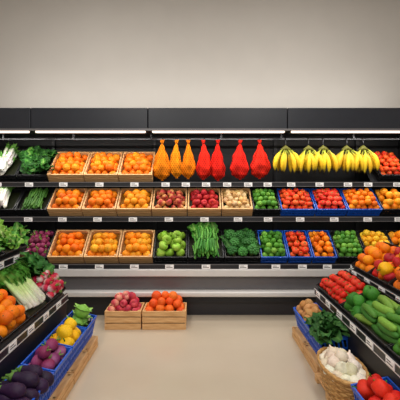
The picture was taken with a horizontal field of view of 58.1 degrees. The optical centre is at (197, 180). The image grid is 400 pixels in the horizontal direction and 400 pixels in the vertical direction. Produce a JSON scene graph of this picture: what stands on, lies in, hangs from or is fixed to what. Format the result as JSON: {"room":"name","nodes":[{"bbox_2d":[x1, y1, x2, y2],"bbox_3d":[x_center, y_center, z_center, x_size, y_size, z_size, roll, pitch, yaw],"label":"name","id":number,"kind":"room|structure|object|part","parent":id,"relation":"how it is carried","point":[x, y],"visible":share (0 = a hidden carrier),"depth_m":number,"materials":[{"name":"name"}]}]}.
{"room":"food shop","nodes":[
{"label":"food shop","id":0,"kind":"room"},
{"bbox_2d":[65,315,325,399],"bbox_3d":[0.000,1.650,1.500,7.000,0.100,7.400,0,0,0],"label":"floor","id":1,"kind":"structure","parent":0,"point":[216,357],"depth_m":3.16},
{"bbox_2d":[0,250,67,380],"bbox_3d":[-1.681,0.996,2.375,0.847,1.208,2.250,0,0,0],"label":"display stand","id":2,"kind":"object","parent":1,"relation":"on","point":[14,350],"visible":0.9,"depth_m":2.80,"materials":[{"name":"metal"}]},
{"bbox_2d":[0,247,4,258],"bbox_3d":[-1.845,0.473,2.907,0.462,0.398,0.512,0,0,11],"label":"tray","id":3,"kind":"object","parent":2,"relation":"on","point":[2,253],"visible":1,"depth_m":3.06,"materials":[{"name":"green plastic"}]},
{"bbox_2d":[0,219,26,258],"bbox_3d":[-1.877,0.483,3.300,0.462,0.379,0.444,0,0,3],"label":"lettuce","id":4,"kind":"object","parent":2,"relation":"on","point":[12,243],"visible":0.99,"depth_m":3.30,"materials":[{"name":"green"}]},
{"bbox_2d":[0,289,29,343],"bbox_3d":[-1.457,0.912,2.550,0.372,0.348,0.370,0,0,0],"label":"tray","id":5,"kind":"object","parent":2,"relation":"on","point":[13,317],"visible":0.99,"depth_m":2.54,"materials":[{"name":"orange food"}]},
{"bbox_2d":[0,260,51,322],"bbox_3d":[-1.459,0.882,2.947,0.368,0.408,0.458,0,0,0],"label":"tray","id":6,"kind":"object","parent":2,"relation":"on","point":[16,279],"visible":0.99,"depth_m":2.88,"materials":[{"name":"black plastic"}]},
{"bbox_2d":[14,251,66,303],"bbox_3d":[-1.442,0.863,3.294,0.403,0.446,0.405,0,0,0],"label":"tray","id":7,"kind":"object","parent":2,"relation":"on","point":[42,273],"visible":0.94,"depth_m":3.26,"materials":[{"name":"black plastic"}]},
{"bbox_2d":[41,285,65,303],"bbox_3d":[-1.459,0.916,3.320,0.441,0.060,0.350,42,0,0],"label":"tray","id":8,"kind":"object","parent":7,"relation":"on","point":[52,296],"depth_m":3.20,"materials":[{"name":"black plastic"}]},
{"bbox_2d":[48,373,73,399],"bbox_3d":[-1.113,1.550,2.640,0.285,0.099,0.345,0,0,0],"label":"crate","id":9,"kind":"object","parent":1,"relation":"on","point":[63,389],"visible":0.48,"depth_m":2.65,"materials":[{"name":"brown wood"}]},
{"bbox_2d":[20,336,72,398],"bbox_3d":[-1.117,1.333,2.640,0.277,0.331,0.345,0,0,0],"label":"crate","id":10,"kind":"object","parent":9,"relation":"on","point":[49,355],"visible":0.69,"depth_m":2.60,"materials":[{"name":"blue plastic"}]},
{"bbox_2d":[67,351,87,384],"bbox_3d":[-1.113,1.550,3.000,0.285,0.099,0.345,0,0,0],"label":"crate","id":11,"kind":"object","parent":1,"relation":"on","point":[78,366],"visible":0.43,"depth_m":2.98,"materials":[{"name":"brown wood"}]},
{"bbox_2d":[43,317,86,370],"bbox_3d":[-1.117,1.329,2.999,0.277,0.338,0.347,0,0,0],"label":"crate","id":12,"kind":"object","parent":11,"relation":"on","point":[70,335],"visible":0.68,"depth_m":2.94,"materials":[{"name":"blue plastic"}]},
{"bbox_2d":[82,336,97,360],"bbox_3d":[-1.113,1.550,3.340,0.285,0.099,0.305,0,0,0],"label":"crate","id":13,"kind":"object","parent":1,"relation":"on","point":[92,344],"visible":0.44,"depth_m":3.32,"materials":[{"name":"brown wood"}]},
{"bbox_2d":[60,303,96,349],"bbox_3d":[-1.114,1.319,3.349,0.282,0.357,0.325,0,0,0],"label":"crate","id":14,"kind":"object","parent":13,"relation":"on","point":[81,312],"visible":0.56,"depth_m":3.31,"materials":[{"name":"blue plastic"}]},
{"bbox_2d":[105,291,144,329],"bbox_3d":[-0.810,1.413,4.015,0.390,0.374,0.290,0,0,0],"label":"crate","id":15,"kind":"object","parent":1,"relation":"on","point":[124,312],"visible":0.96,"depth_m":3.87,"materials":[{"name":"brown wood"}]},
{"bbox_2d":[142,291,186,329],"bbox_3d":[-0.365,1.414,4.015,0.470,0.373,0.290,0,0,0],"label":"crate","id":16,"kind":"object","parent":1,"relation":"on","point":[164,311],"visible":1,"depth_m":3.87,"materials":[{"name":"brown wood"}]},
{"bbox_2d":[0,108,399,314],"bbox_3d":[0.000,0.362,4.615,5.660,2.475,0.890,0,0,0],"label":"refrigerated display case","id":17,"kind":"object","parent":1,"relation":"on","point":[223,288],"visible":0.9,"depth_m":4.30,"materials":[{"name":"metal"}]},
{"bbox_2d":[0,142,21,181],"bbox_3d":[-2.475,-0.257,4.663,0.378,0.540,0.507,0,0,0],"label":"crate","id":18,"kind":"object","parent":17,"relation":"in","point":[10,162],"visible":0.9,"depth_m":4.62,"materials":[{"name":"black plastic"}]},
{"bbox_2d":[0,187,24,215],"bbox_3d":[-2.438,0.214,4.544,0.371,0.439,0.398,0,0,0],"label":"crate","id":19,"kind":"object","parent":17,"relation":"in","point":[9,200],"visible":0.76,"depth_m":4.50,"materials":[{"name":"black plastic"}]},
{"bbox_2d":[6,222,31,245],"bbox_3d":[-2.326,0.744,4.428,0.652,0.482,0.399,0,0,0],"label":"lettuce","id":20,"kind":"object","parent":17,"relation":"in","point":[18,229],"visible":0.23,"depth_m":4.46,"materials":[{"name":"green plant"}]},
{"bbox_2d":[14,187,54,215],"bbox_3d":[-2.047,0.253,4.556,0.388,0.360,0.374,0,0,0],"label":"crate","id":21,"kind":"object","parent":17,"relation":"in","point":[35,202],"visible":0.92,"depth_m":4.48,"materials":[{"name":"black plastic"}]},
{"bbox_2d":[16,145,58,181],"bbox_3d":[-2.094,-0.236,4.677,0.518,0.500,0.542,0,0,-12],"label":"crate","id":22,"kind":"object","parent":17,"relation":"in","point":[35,166],"visible":0.95,"depth_m":4.59,"materials":[{"name":"black plastic"}]},
{"bbox_2d":[24,230,55,262],"bbox_3d":[-1.946,0.793,4.432,0.323,0.384,0.401,0,0,2],"label":"crate","id":23,"kind":"object","parent":17,"relation":"on","point":[40,242],"visible":0.72,"depth_m":4.34,"materials":[{"name":"purple food"}]},
{"bbox_2d":[47,188,87,215],"bbox_3d":[-1.636,0.264,4.564,0.410,0.345,0.363,0,0,0],"label":"crate","id":24,"kind":"object","parent":17,"relation":"in","point":[64,201],"visible":0.96,"depth_m":4.45,"materials":[{"name":"brown wood"}]},
{"bbox_2d":[47,230,90,262],"bbox_3d":[-1.570,0.802,4.434,0.418,0.372,0.393,0,0,0],"label":"crate","id":25,"kind":"object","parent":17,"relation":"in","point":[68,246],"visible":0.96,"depth_m":4.33,"materials":[{"name":"orange food"}]},
{"bbox_2d":[47,152,90,181],"bbox_3d":[-1.661,-0.188,4.699,0.445,0.408,0.434,0,0,0],"label":"crate","id":26,"kind":"object","parent":17,"relation":"in","point":[68,166],"visible":0.96,"depth_m":4.56,"materials":[{"name":"brown wood"}]},
{"bbox_2d":[82,188,120,215],"bbox_3d":[-1.212,0.264,4.564,0.413,0.345,0.363,0,0,0],"label":"crate","id":27,"kind":"object","parent":17,"relation":"in","point":[98,201],"visible":0.96,"depth_m":4.46,"materials":[{"name":"brown wood"}]},
{"bbox_2d":[83,152,122,181],"bbox_3d":[-1.216,-0.188,4.699,0.421,0.408,0.434,0,0,0],"label":"crate","id":28,"kind":"object","parent":17,"relation":"in","point":[101,166],"visible":0.98,"depth_m":4.56,"materials":[{"name":"brown wood"}]},
{"bbox_2d":[84,230,122,262],"bbox_3d":[-1.150,0.802,4.434,0.398,0.372,0.393,0,0,0],"label":"crate","id":29,"kind":"object","parent":17,"relation":"in","point":[103,246],"visible":0.97,"depth_m":4.32,"materials":[{"name":"orange food"}]},
{"bbox_2d":[116,188,153,215],"bbox_3d":[-0.785,0.264,4.564,0.418,0.345,0.363,0,0,0],"label":"crate","id":30,"kind":"object","parent":17,"relation":"in","point":[132,201],"visible":0.98,"depth_m":4.45,"materials":[{"name":"brown wood"}]},
{"bbox_2d":[118,152,154,181],"bbox_3d":[-0.784,-0.188,4.699,0.420,0.408,0.434,0,0,0],"label":"crate","id":31,"kind":"object","parent":17,"relation":"in","point":[135,166],"visible":0.99,"depth_m":4.56,"materials":[{"name":"brown wood"}]},
{"bbox_2d":[118,230,155,262],"bbox_3d":[-0.741,0.802,4.434,0.396,0.372,0.393,0,0,0],"label":"crate","id":32,"kind":"object","parent":17,"relation":"in","point":[137,246],"visible":0.99,"depth_m":4.32,"materials":[{"name":"orange food"}]},
{"bbox_2d":[153,137,170,180],"bbox_3d":[-0.456,-0.285,4.593,0.247,0.560,0.149,0,0,0],"label":"bag","id":33,"kind":"object","parent":17,"relation":"on","point":[161,166],"visible":1,"depth_m":4.55,"materials":[{"name":"plastic"}]},
{"bbox_2d":[152,188,186,215],"bbox_3d":[-0.351,0.264,4.564,0.425,0.345,0.363,0,0,0],"label":"crate","id":34,"kind":"object","parent":17,"relation":"in","point":[166,201],"visible":1,"depth_m":4.46,"materials":[{"name":"red food"}]},
{"bbox_2d":[153,230,187,262],"bbox_3d":[-0.332,0.796,4.435,0.398,0.378,0.384,0,0,0],"label":"crate","id":35,"kind":"object","parent":17,"relation":"in","point":[170,246],"visible":1,"depth_m":4.32,"materials":[{"name":"green food"}]},
{"bbox_2d":[169,140,181,177],"bbox_3d":[-0.282,-0.300,4.590,0.182,0.530,0.106,0,0,0],"label":"bag","id":36,"kind":"object","parent":17,"relation":"in","point":[175,162],"visible":0.99,"depth_m":4.56,"materials":[{"name":"plastic"}]},
{"bbox_2d":[181,137,195,178],"bbox_3d":[-0.123,-0.295,4.593,0.190,0.540,0.120,0,0,0],"label":"bag","id":37,"kind":"object","parent":17,"relation":"on","point":[188,166],"visible":1,"depth_m":4.56,"materials":[{"name":"plastic"}]},
{"bbox_3d":[0.000,1.385,4.247,5.560,0.070,0.025,0,0,0],"label":"trim","id":38,"kind":"part","parent":17,"relation":"part of","materials":[{"name":"grey metal"}]},
{"bbox_3d":[0.000,0.365,5.030,5.560,2.470,0.060,0,0,0],"label":"panel","id":39,"kind":"part","parent":17,"relation":"part of","materials":[{"name":"black metal"}]},
{"bbox_3d":[0.000,-0.537,4.628,5.560,0.015,0.015,0,0,0],"label":"hanging rail","id":40,"kind":"part","parent":17,"relation":"part of","materials":[{"name":"metal"}]},
{"bbox_3d":[0.000,-0.613,4.293,5.560,0.025,0.015,0,0,0],"label":"canopy trim","id":41,"kind":"part","parent":17,"relation":"part of","materials":[{"name":"metal"}]},
{"bbox_2d":[195,140,210,179],"bbox_3d":[0.072,-0.290,4.589,0.211,0.550,0.127,0,0,0],"label":"bag","id":42,"kind":"object","parent":17,"relation":"hanging from","point":[203,168],"visible":1,"depth_m":4.55,"materials":[{"name":"plastic"}]},
{"bbox_2d":[188,188,220,215],"bbox_3d":[0.079,0.264,4.564,0.411,0.345,0.363,0,0,0],"label":"crate","id":43,"kind":"object","parent":17,"relation":"in","point":[201,201],"visible":1,"depth_m":4.46,"materials":[{"name":"red food"}]},
{"bbox_2d":[187,222,223,262],"bbox_3d":[0.084,0.746,4.403,0.445,0.478,0.448,0,0,0],"label":"crate","id":44,"kind":"object","parent":17,"relation":"in","point":[205,244],"visible":0.98,"depth_m":4.33,"materials":[{"name":"green food"}]},
{"bbox_2d":[211,140,225,180],"bbox_3d":[0.247,-0.282,4.586,0.210,0.565,0.123,0,0,0],"label":"bag","id":45,"kind":"object","parent":17,"relation":"on","point":[218,168],"visible":1,"depth_m":4.55,"materials":[{"name":"plastic"}]},
{"bbox_2d":[220,188,252,215],"bbox_3d":[0.482,0.264,4.564,0.373,0.345,0.363,0,0,0],"label":"crate","id":46,"kind":"object","parent":17,"relation":"in","point":[234,201],"visible":1,"depth_m":4.46,"materials":[{"name":"beige food"}]},
{"bbox_2d":[230,137,248,179],"bbox_3d":[0.527,-0.290,4.595,0.246,0.550,0.156,0,0,0],"label":"bag","id":47,"kind":"object","parent":17,"relation":"hanging from","point":[239,167],"visible":1,"depth_m":4.54,"materials":[{"name":"plastic"}]},
{"bbox_2d":[220,228,261,262],"bbox_3d":[0.517,0.788,4.431,0.510,0.395,0.392,0,0,0],"label":"crate","id":48,"kind":"object","parent":17,"relation":"in","point":[240,246],"visible":1,"depth_m":4.33,"materials":[{"name":"green food"}]},
{"bbox_2d":[250,137,270,178],"bbox_3d":[0.795,-0.295,4.594,0.262,0.540,0.158,0,0,0],"label":"bag","id":49,"kind":"object","parent":17,"relation":"hanging from","point":[260,166],"visible":1,"depth_m":4.54,"materials":[{"name":"plastic"}]},
{"bbox_2d":[250,188,280,215],"bbox_3d":[0.845,0.263,4.563,0.328,0.340,0.359,0,0,0],"label":"crate","id":50,"kind":"object","parent":17,"relation":"in","point":[265,202],"visible":1,"depth_m":4.46,"materials":[{"name":"green food"}]},
{"bbox_2d":[257,230,287,262],"bbox_3d":[0.908,0.799,4.435,0.318,0.372,0.384,0,0,0],"label":"crate","id":51,"kind":"object","parent":17,"relation":"in","point":[272,242],"visible":0.97,"depth_m":4.32,"materials":[{"name":"green food"}]},
{"bbox_2d":[273,137,299,174],"bbox_3d":[1.112,-0.320,4.566,0.356,0.493,0.227,0,0,0],"label":"banana bunch","id":52,"kind":"object","parent":17,"relation":"hanging from","point":[280,161],"visible":0.99,"depth_m":4.49,"materials":[{"name":"food"}]},
{"bbox_2d":[276,188,315,215],"bbox_3d":[1.232,0.260,4.563,0.423,0.347,0.359,0,0,0],"label":"crate","id":53,"kind":"object","parent":17,"relation":"in","point":[292,201],"visible":0.98,"depth_m":4.46,"materials":[{"name":"food"}]},
{"bbox_2d":[283,230,312,262],"bbox_3d":[1.218,0.802,4.435,0.278,0.367,0.384,0,0,0],"label":"crate","id":54,"kind":"object","parent":17,"relation":"in","point":[296,241],"visible":0.96,"depth_m":4.33,"materials":[{"name":"red food"}]},
{"bbox_2d":[296,137,323,174],"bbox_3d":[1.411,-0.319,4.566,0.306,0.495,0.230,0,0,0],"label":"banana bunch","id":55,"kind":"object","parent":17,"relation":"hanging from","point":[307,161],"visible":0.88,"depth_m":4.49,"materials":[{"name":"food"}]},
{"bbox_2d":[306,230,337,262],"bbox_3d":[1.508,0.802,4.435,0.278,0.367,0.384,0,0,0],"label":"crate","id":56,"kind":"object","parent":17,"relation":"in","point":[320,242],"visible":0.96,"depth_m":4.33,"materials":[{"name":"orange food"}]},
{"bbox_2d":[311,137,338,174],"bbox_3d":[1.597,-0.321,4.566,0.316,0.490,0.228,0,0,0],"label":"banana bunch","id":57,"kind":"object","parent":17,"relation":"hanging from","point":[328,157],"visible":0.8,"depth_m":4.49,"materials":[{"name":"food"}]},
{"bbox_2d":[310,188,347,215],"bbox_3d":[1.643,0.261,4.565,0.374,0.345,0.355,0,0,0],"label":"crate","id":58,"kind":"object","parent":17,"relation":"in","point":[327,201],"visible":0.96,"depth_m":4.46,"materials":[{"name":"red food"}]},
{"bbox_2d":[329,230,364,262],"bbox_3d":[1.828,0.799,4.434,0.338,0.373,0.386,0,0,0],"label":"crate","id":59,"kind":"object","parent":17,"relation":"in","point":[347,244],"visible":0.83,"depth_m":4.34,"materials":[{"name":"green food"}]},
{"bbox_2d":[333,137,364,173],"bbox_3d":[1.903,-0.323,4.567,0.336,0.486,0.228,0,0,0],"label":"banana bunch","id":60,"kind":"object","parent":17,"relation":"hanging from","point":[345,160],"visible":0.83,"depth_m":4.49,"materials":[{"name":"food"}]},
{"bbox_2d":[340,188,382,215],"bbox_3d":[2.046,0.261,4.562,0.408,0.345,0.360,0,0,0],"label":"crate","id":61,"kind":"object","parent":17,"relation":"in","point":[359,201],"visible":0.94,"depth_m":4.45,"materials":[{"name":"orange food"}]},
{"bbox_2d":[350,137,379,175],"bbox_3d":[2.105,-0.315,4.566,0.316,0.503,0.229,0,0,0],"label":"banana bunch","id":62,"kind":"object","parent":17,"relation":"hanging from","point":[370,158],"visible":0.88,"depth_m":4.49,"materials":[{"name":"food"}]},
{"bbox_2d":[356,230,390,248],"bbox_3d":[2.183,0.794,4.433,0.348,0.383,0.389,0,0,0],"label":"crate","id":63,"kind":"object","parent":17,"relation":"on","point":[367,237],"visible":0.44,"depth_m":4.43,"materials":[{"name":"yellow food"}]},
{"bbox_2d":[372,151,399,181],"bbox_3d":[2.460,-0.192,4.700,0.348,0.411,0.425,0,0,0],"label":"crate","id":64,"kind":"object","parent":17,"relation":"in","point":[389,169],"visible":0.77,"depth_m":4.57,"materials":[{"name":"black plastic"}]},
{"bbox_2d":[372,188,399,215],"bbox_3d":[2.421,0.262,4.563,0.318,0.343,0.359,0,0,0],"label":"crate","id":65,"kind":"object","parent":17,"relation":"in","point":[388,199],"visible":0.81,"depth_m":4.46,"materials":[{"name":"orange food"}]},
{"bbox_2d":[385,230,399,245],"bbox_3d":[2.488,0.797,4.431,0.238,0.376,0.392,0,0,0],"label":"crate","id":66,"kind":"object","parent":17,"relation":"in","point":[393,235],"visible":0.53,"depth_m":4.44,"materials":[{"name":"orange food"}]},
{"bbox_2d":[292,327,308,352],"bbox_3d":[1.113,1.550,3.520,0.285,0.099,0.385,0,0,0],"label":"crate","id":67,"kind":"object","parent":1,"relation":"on","point":[299,338],"visible":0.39,"depth_m":3.50,"materials":[{"name":"brown wood"}]},
{"bbox_2d":[293,299,322,342],"bbox_3d":[1.117,1.337,3.520,0.277,0.322,0.385,0,0,0],"label":"crate","id":68,"kind":"object","parent":67,"relation":"on","point":[306,307],"visible":0.59,"depth_m":3.49,"materials":[{"name":"blue plastic"}]},
{"bbox_2d":[303,344,319,371],"bbox_3d":[1.113,1.550,3.120,0.285,0.099,0.385,0,0,0],"label":"crate","id":69,"kind":"object","parent":1,"relation":"on","point":[309,353],"visible":0.21,"depth_m":3.13,"materials":[{"name":"brown wood"}]},
{"bbox_2d":[304,308,349,353],"bbox_3d":[1.128,1.318,3.119,0.384,0.358,0.578,0,0,7],"label":"crate","id":70,"kind":"object","parent":69,"relation":"on","point":[326,328],"visible":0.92,"depth_m":2.97,"materials":[{"name":"blue plastic"}]},
{"bbox_2d":[314,372,332,399],"bbox_3d":[1.065,1.570,2.630,0.250,0.060,0.560,0,0,0],"label":"wooden pallet","id":71,"kind":"object","parent":1,"relation":"on","point":[318,379],"visible":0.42,"depth_m":2.81,"materials":[{"name":"brown wood"}]},
{"bbox_2d":[316,344,369,399],"bbox_3d":[1.050,1.385,2.630,0.323,0.307,0.559,0,0,0],"label":"basket","id":72,"kind":"object","parent":71,"relation":"on","point":[339,368],"visible":0.91,"depth_m":2.52,"materials":[{"name":"wicker"}]},
{"bbox_2d":[314,268,399,389],"bbox_3d":[1.602,1.133,2.485,0.810,0.934,2.470,0,0,0],"label":"display stand","id":73,"kind":"object","parent":1,"relation":"on","point":[376,359],"visible":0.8,"depth_m":2.69,"materials":[{"name":"metal"}]},
{"bbox_2d":[316,269,373,309],"bbox_3d":[1.383,0.999,3.410,0.332,0.244,0.610,0,0,0],"label":"tray","id":74,"kind":"object","parent":73,"relation":"on","point":[335,288],"visible":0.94,"depth_m":3.32,"materials":[{"name":"red food"}]},
{"bbox_2d":[340,285,393,324],"bbox_3d":[1.380,0.984,2.950,0.338,0.276,0.290,0,0,0],"label":"tray","id":75,"kind":"object","parent":73,"relation":"on","point":[354,301],"visible":0.71,"depth_m":2.90,"materials":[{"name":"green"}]},
{"bbox_2d":[351,241,399,277],"bbox_3d":[1.761,0.754,3.540,0.372,0.304,0.350,0,0,0],"label":"tray","id":76,"kind":"object","parent":73,"relation":"on","point":[364,263],"visible":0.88,"depth_m":3.46,"materials":[{"name":"orange food"}]},
{"bbox_2d":[354,295,399,353],"bbox_3d":[1.383,0.995,2.559,0.332,0.251,0.617,0,0,0],"label":"tray","id":77,"kind":"object","parent":73,"relation":"on","point":[380,319],"visible":1,"depth_m":2.55,"materials":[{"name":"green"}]},
{"bbox_2d":[367,247,399,288],"bbox_3d":[1.746,0.749,3.180,0.402,0.316,0.350,0,0,0],"label":"tray","id":78,"kind":"object","parent":73,"relation":"on","point":[384,272],"visible":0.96,"depth_m":3.11,"materials":[{"name":"black plastic"}]},
{"bbox_2d":[387,338,399,362],"bbox_3d":[1.383,0.999,2.140,0.332,0.243,0.350,0,0,0],"label":"tray","id":79,"kind":"object","parent":73,"relation":"on","point":[394,349],"visible":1,"depth_m":2.25,"materials":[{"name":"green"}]},
{"bbox_2d":[388,265,399,293],"bbox_3d":[1.760,0.745,2.790,0.376,0.327,0.410,0,0,0],"label":"tray","id":80,"kind":"object","parent":73,"relation":"on","point":[394,285],"visible":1,"depth_m":2.89,"materials":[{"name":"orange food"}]},
{"bbox_3d":[-1.112,1.550,2.230,0.285,0.099,0.445,0,0,0],"label":"crate","id":81,"kind":"object","parent":1,"relation":"on","visible":0},
{"bbox_2d":[0,364,53,399],"bbox_3d":[-1.101,1.341,2.230,0.314,0.314,0.445,0,0,0],"label":"eggplants","id":82,"kind":"object","parent":81,"relation":"on","point":[26,382],"visible":1,"depth_m":2.21,"materials":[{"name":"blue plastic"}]},
{"bbox_3d":[1.112,1.550,2.110,0.285,0.099,0.405,0,0,0],"label":"crate","id":83,"kind":"object","parent":1,"relation":"on","visible":0},
{"bbox_2d":[351,373,399,399],"bbox_3d":[1.115,1.332,2.110,0.280,0.332,0.405,0,0,0],"label":"crate","id":84,"kind":"object","parent":83,"relation":"on","point":[376,387],"visible":1,"depth_m":2.19,"materials":[{"name":"red food"}]},
{"bbox_2d":[0,0,399,107],"bbox_3d":[0.000,-0.600,5.150,7.000,4.400,0.100,0,0,0],"label":"wall","id":85,"kind":"structure","parent":0,"point":[54,53],"depth_m":5.10,"materials":[{"name":"beige paint"}]}
]}

